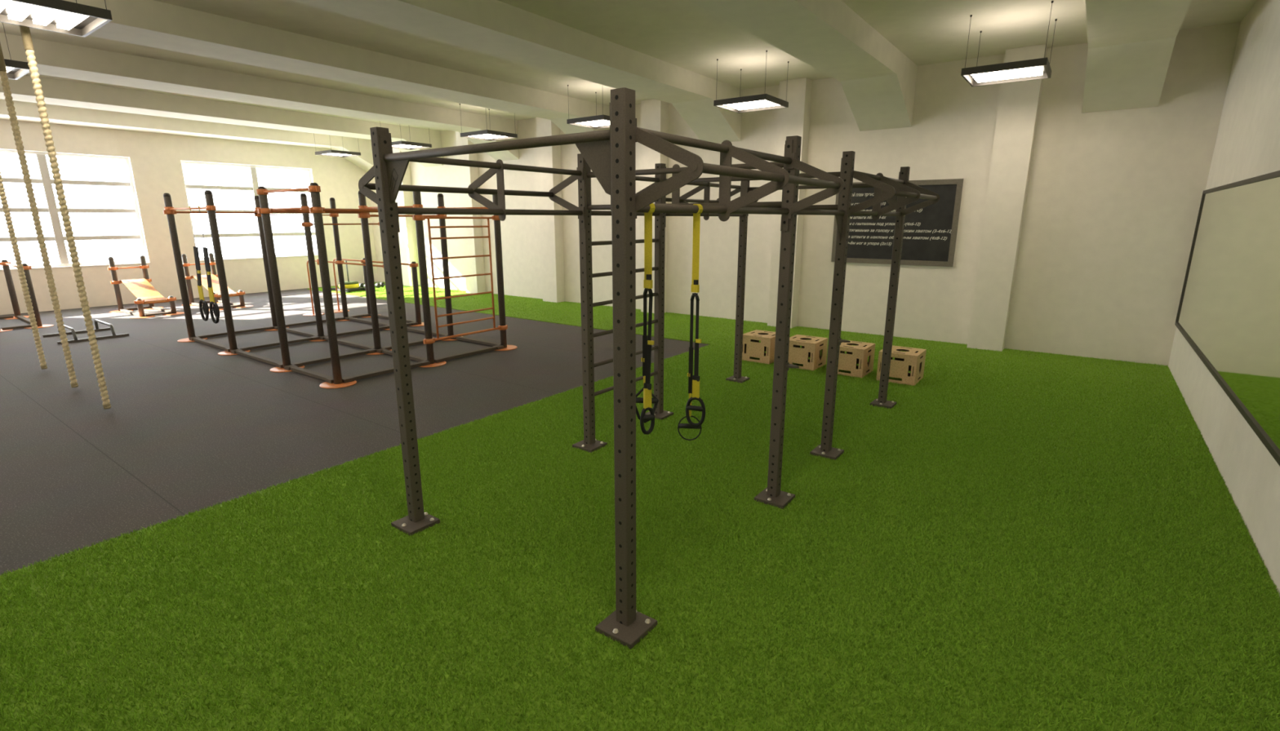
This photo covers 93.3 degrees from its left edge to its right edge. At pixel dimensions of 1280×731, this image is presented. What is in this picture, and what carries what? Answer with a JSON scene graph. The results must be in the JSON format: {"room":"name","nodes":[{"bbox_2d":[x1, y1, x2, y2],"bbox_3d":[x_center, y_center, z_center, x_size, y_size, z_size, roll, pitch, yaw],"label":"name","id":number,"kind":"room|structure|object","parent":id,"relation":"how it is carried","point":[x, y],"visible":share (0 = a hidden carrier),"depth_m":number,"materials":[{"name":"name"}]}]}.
{"room":"gym","nodes":[
{"label":"gym","id":0,"kind":"room"},
{"bbox_2d":[0,119,377,315],"bbox_3d":[-15.100,-3.377,13.146,0.320,4.670,20.090,10,17,35],"label":"wall","id":1,"kind":"structure","parent":0,"point":[154,159],"depth_m":16.20,"materials":[{"name":"paint"}]},
{"bbox_2d":[0,149,150,271],"bbox_3d":[-14.087,-3.689,14.380,0.225,2.676,3.460,10,17,35],"label":"window","id":2,"kind":"structure","parent":1,"relation":"in","point":[52,210],"depth_m":14.65,"materials":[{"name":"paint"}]},
{"bbox_2d":[180,160,318,261],"bbox_3d":[-11.393,-4.554,17.943,0.225,2.676,3.460,10,17,35],"label":"window","id":3,"kind":"structure","parent":1,"relation":"in","point":[252,169],"depth_m":17.76,"materials":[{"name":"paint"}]},
{"bbox_2d":[0,283,710,575],"bbox_3d":[-6.426,0.454,7.516,21.810,0.120,20.090,10,17,35],"label":"floor","id":4,"kind":"structure","parent":0,"point":[187,427],"depth_m":7.16,"materials":[{"name":"rubber"}]},
{"bbox_2d":[0,259,53,332],"bbox_3d":[-13.316,-1.502,12.581,2.420,1.290,1.055,10,17,35],"label":"bars","id":5,"kind":"object","parent":4,"relation":"on","point":[5,264],"visible":0.91,"depth_m":12.79,"materials":[{"name":"paint"}]},
{"bbox_2d":[42,319,128,344],"bbox_3d":[-10.442,-0.667,11.360,1.150,0.243,1.000,10,17,35],"label":"bars","id":6,"kind":"object","parent":4,"relation":"on","point":[73,332],"visible":0.77,"depth_m":11.30,"materials":[{"name":"grey metal"}]},
{"bbox_2d":[107,255,184,319],"bbox_3d":[-11.657,-1.881,14.143,1.950,1.290,1.050,10,17,35],"label":"bench","id":7,"kind":"object","parent":4,"relation":"on","point":[145,293],"visible":1,"depth_m":14.19,"materials":[{"name":"paint"}]},
{"bbox_2d":[181,253,253,311],"bbox_3d":[-10.798,-2.157,15.278,1.950,1.290,1.050,10,17,35],"label":"bench","id":8,"kind":"object","parent":4,"relation":"on","point":[215,281],"visible":0.79,"depth_m":15.37,"materials":[{"name":"paint"}]},
{"bbox_2d":[163,182,517,388],"bbox_3d":[-5.608,-1.788,11.001,6.880,2.590,3.920,10,17,35],"label":"frame","id":9,"kind":"object","parent":4,"relation":"on","point":[263,212],"visible":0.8,"depth_m":9.79,"materials":[{"name":"paint"}]},
{"bbox_2d":[189,205,208,320],"bbox_3d":[-7.500,-1.708,10.243,0.288,1.939,0.070,8,16,30],"label":"trainer","id":10,"kind":"object","parent":9,"relation":"hanging from","point":[203,304],"visible":1,"depth_m":10.33,"materials":[{"name":"black fabric"}]},
{"bbox_2d":[198,205,219,324],"bbox_3d":[-7.137,-1.645,9.984,0.288,1.939,0.070,8,16,30],"label":"trainer","id":11,"kind":"object","parent":9,"relation":"hanging from","point":[215,310],"visible":1,"depth_m":10.07,"materials":[{"name":"black fabric"}]},
{"bbox_2d":[0,281,1279,730],"bbox_3d":[-6.304,0.406,7.417,20.908,0.017,19.478,10,17,35],"label":"artificial turf","id":12,"kind":"object","parent":4,"relation":"on","point":[1024,540],"visible":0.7,"depth_m":3.70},
{"bbox_2d":[331,260,365,292],"bbox_3d":[-8.911,-2.767,18.415,1.000,0.945,0.630,10,17,35],"label":"sled","id":13,"kind":"object","parent":12,"relation":"on","point":[349,286],"visible":0.79,"depth_m":18.33,"materials":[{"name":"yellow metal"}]},
{"bbox_2d":[359,283,364,287],"bbox_3d":[-8.713,-2.516,19.066,0.360,0.160,0.160,6,15,24],"label":"dumbbell","id":14,"kind":"object","parent":12,"relation":"on","point":[361,285],"visible":0.43,"depth_m":19.06,"materials":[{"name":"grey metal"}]},
{"bbox_2d":[374,283,380,288],"bbox_3d":[-8.454,-2.559,19.244,0.360,0.160,0.160,5,14,19],"label":"dumbbell","id":15,"kind":"object","parent":12,"relation":"on","point":[377,285],"visible":0.52,"depth_m":19.16,"materials":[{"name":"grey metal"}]},
{"bbox_2d":[379,282,385,287],"bbox_3d":[-8.196,-2.602,19.421,0.360,0.160,0.160,3,14,13],"label":"dumbbell","id":16,"kind":"object","parent":12,"relation":"on","point":[382,284],"visible":0.45,"depth_m":19.41,"materials":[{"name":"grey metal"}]},
{"bbox_2d":[358,87,940,649],"bbox_3d":[0.614,-0.501,5.428,2.680,2.681,5.207,10,17,35],"label":"rig","id":17,"kind":"object","parent":12,"relation":"on","point":[610,154],"visible":0.99,"depth_m":4.13,"materials":[{"name":"metal"}]},
{"bbox_2d":[635,203,658,435],"bbox_3d":[0.024,-0.212,3.035,0.146,1.177,0.070,1,14,5],"label":"trainer","id":18,"kind":"object","parent":17,"relation":"hanging from","point":[646,400],"visible":0.89,"depth_m":3.05,"materials":[{"name":"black fabric"}]},
{"bbox_2d":[677,204,705,440],"bbox_3d":[0.301,-0.208,3.405,0.161,1.360,0.086,1,14,5],"label":"trainer","id":19,"kind":"object","parent":17,"relation":"hanging from","point":[693,380],"visible":0.98,"depth_m":3.43,"materials":[{"name":"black fabric"}]},
{"bbox_2d":[742,329,775,364],"bbox_3d":[1.909,-0.295,9.407,0.485,0.404,0.520,10,17,35],"label":"box","id":20,"kind":"object","parent":12,"relation":"on","point":[752,347],"visible":0.77,"depth_m":9.20,"materials":[{"name":"brown wood"}]},
{"bbox_2d":[787,334,827,371],"bbox_3d":[2.462,-0.200,9.012,0.485,0.404,0.520,10,17,35],"label":"box","id":21,"kind":"object","parent":12,"relation":"on","point":[812,348],"visible":0.89,"depth_m":8.82,"materials":[{"name":"brown wood"}]},
{"bbox_2d":[837,340,875,378],"bbox_3d":[3.017,-0.103,8.616,0.485,0.404,0.520,10,17,35],"label":"box","id":22,"kind":"object","parent":12,"relation":"on","point":[859,354],"visible":0.74,"depth_m":8.40,"materials":[{"name":"brown wood"}]},
{"bbox_2d":[875,345,926,386],"bbox_3d":[3.561,-0.009,8.228,0.485,0.404,0.520,10,17,35],"label":"box","id":23,"kind":"object","parent":12,"relation":"on","point":[913,360],"visible":0.73,"depth_m":8.03,"materials":[{"name":"brown wood"}]},
{"bbox_2d":[0,0,1257,172],"bbox_3d":[-6.426,-3.769,6.491,21.810,1.170,20.090,10,17,35],"label":"ceiling","id":24,"kind":"structure","parent":0,"point":[277,72],"depth_m":8.81,"materials":[{"name":"paint"}]},
{"bbox_2d":[0,22,30,79],"bbox_3d":[-8.225,-4.021,7.394,0.930,0.704,0.870,10,17,35],"label":"pendant lamp","id":25,"kind":"object","parent":24,"relation":"hanging from","point":[15,69],"visible":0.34,"depth_m":7.63,"materials":[{"name":"metal"}]},
{"bbox_2d":[0,171,47,369],"bbox_3d":[-8.660,-2.204,8.235,0.100,4.635,0.098,10,17,35],"label":"rope","id":26,"kind":"object","parent":24,"relation":"hanging from","point":[2,193],"visible":1,"depth_m":8.44,"materials":[{"name":"beige fabric"}]},
{"bbox_2d":[0,42,78,387],"bbox_3d":[-7.322,-1.972,7.279,0.100,4.635,0.098,10,17,35],"label":"rope","id":27,"kind":"object","parent":24,"relation":"hanging from","point":[4,78],"visible":1,"depth_m":7.31,"materials":[{"name":"beige fabric"}]},
{"bbox_2d":[0,0,112,37],"bbox_3d":[-5.574,-3.562,5.501,0.930,0.704,0.870,10,17,35],"label":"pendant lamp","id":28,"kind":"object","parent":24,"relation":"hanging from","point":[62,16],"visible":1,"depth_m":5.63,"materials":[{"name":"metal"}]},
{"bbox_2d":[18,25,111,409],"bbox_3d":[-6.126,-1.758,6.400,0.100,4.635,0.098,10,17,35],"label":"rope","id":29,"kind":"object","parent":24,"relation":"hanging from","point":[24,31],"visible":0.92,"depth_m":6.40,"materials":[{"name":"beige fabric"}]},
{"bbox_2d":[313,133,360,157],"bbox_3d":[-8.807,-6.483,17.537,0.930,0.704,0.870,10,17,35],"label":"pendant lamp","id":30,"kind":"object","parent":24,"relation":"hanging from","point":[327,153],"visible":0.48,"depth_m":17.47,"materials":[{"name":"metal"}]},
{"bbox_2d":[379,120,431,150],"bbox_3d":[-6.051,-6.005,15.569,0.930,0.704,0.870,10,17,35],"label":"pendant lamp","id":31,"kind":"object","parent":24,"relation":"hanging from","point":[397,144],"visible":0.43,"depth_m":15.55,"materials":[{"name":"metal"}]},
{"bbox_2d":[459,103,517,141],"bbox_3d":[-3.449,-5.554,13.710,0.930,0.704,0.870,10,17,35],"label":"pendant lamp","id":32,"kind":"object","parent":24,"relation":"hanging from","point":[485,135],"visible":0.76,"depth_m":13.67,"materials":[{"name":"metal"}]},
{"bbox_2d":[566,84,609,128],"bbox_3d":[-0.798,-5.094,11.816,0.930,0.704,0.870,10,17,35],"label":"pendant lamp","id":33,"kind":"object","parent":24,"relation":"hanging from","point":[598,122],"visible":0.61,"depth_m":11.75,"materials":[{"name":"metal"}]},
{"bbox_2d":[713,50,789,113],"bbox_3d":[1.845,-4.636,9.928,0.930,0.704,0.870,10,17,35],"label":"pendant lamp","id":34,"kind":"object","parent":24,"relation":"hanging from","point":[763,101],"visible":1,"depth_m":9.90,"materials":[{"name":"metal"}]},
{"bbox_2d":[960,0,1057,86],"bbox_3d":[4.794,-4.125,7.822,0.930,0.704,0.870,10,17,35],"label":"pendant lamp","id":35,"kind":"object","parent":24,"relation":"hanging from","point":[1035,68],"visible":1,"depth_m":7.79,"materials":[{"name":"metal"}]},
{"bbox_2d":[368,22,1240,366],"bbox_3d":[-0.656,-3.725,14.579,21.810,4.670,0.605,10,17,35],"label":"wall","id":36,"kind":"structure","parent":0,"point":[1076,228],"depth_m":10.09,"materials":[{"name":"paint"}]},
{"bbox_2d":[831,178,963,266],"bbox_3d":[4.558,-2.568,10.893,2.125,1.460,0.040,10,17,35],"label":"blackboard","id":37,"kind":"object","parent":36,"relation":"attached to","point":[930,232],"visible":0.76,"depth_m":10.71,"materials":[{"name":"stone"}]},
{"bbox_2d":[1168,0,1279,597],"bbox_3d":[2.240,-0.372,0.761,0.300,4.670,20.090,10,17,35],"label":"wall","id":38,"kind":"structure","parent":0,"point":[1247,144],"depth_m":5.95,"materials":[{"name":"paint"}]},
{"bbox_2d":[1174,170,1279,466],"bbox_3d":[4.863,-0.560,4.676,0.030,1.880,10.000,10,17,35],"label":"wall mirror","id":39,"kind":"object","parent":38,"relation":"attached to","point":[1228,312],"visible":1,"depth_m":5.50,"materials":[{"name":"clear glass"}]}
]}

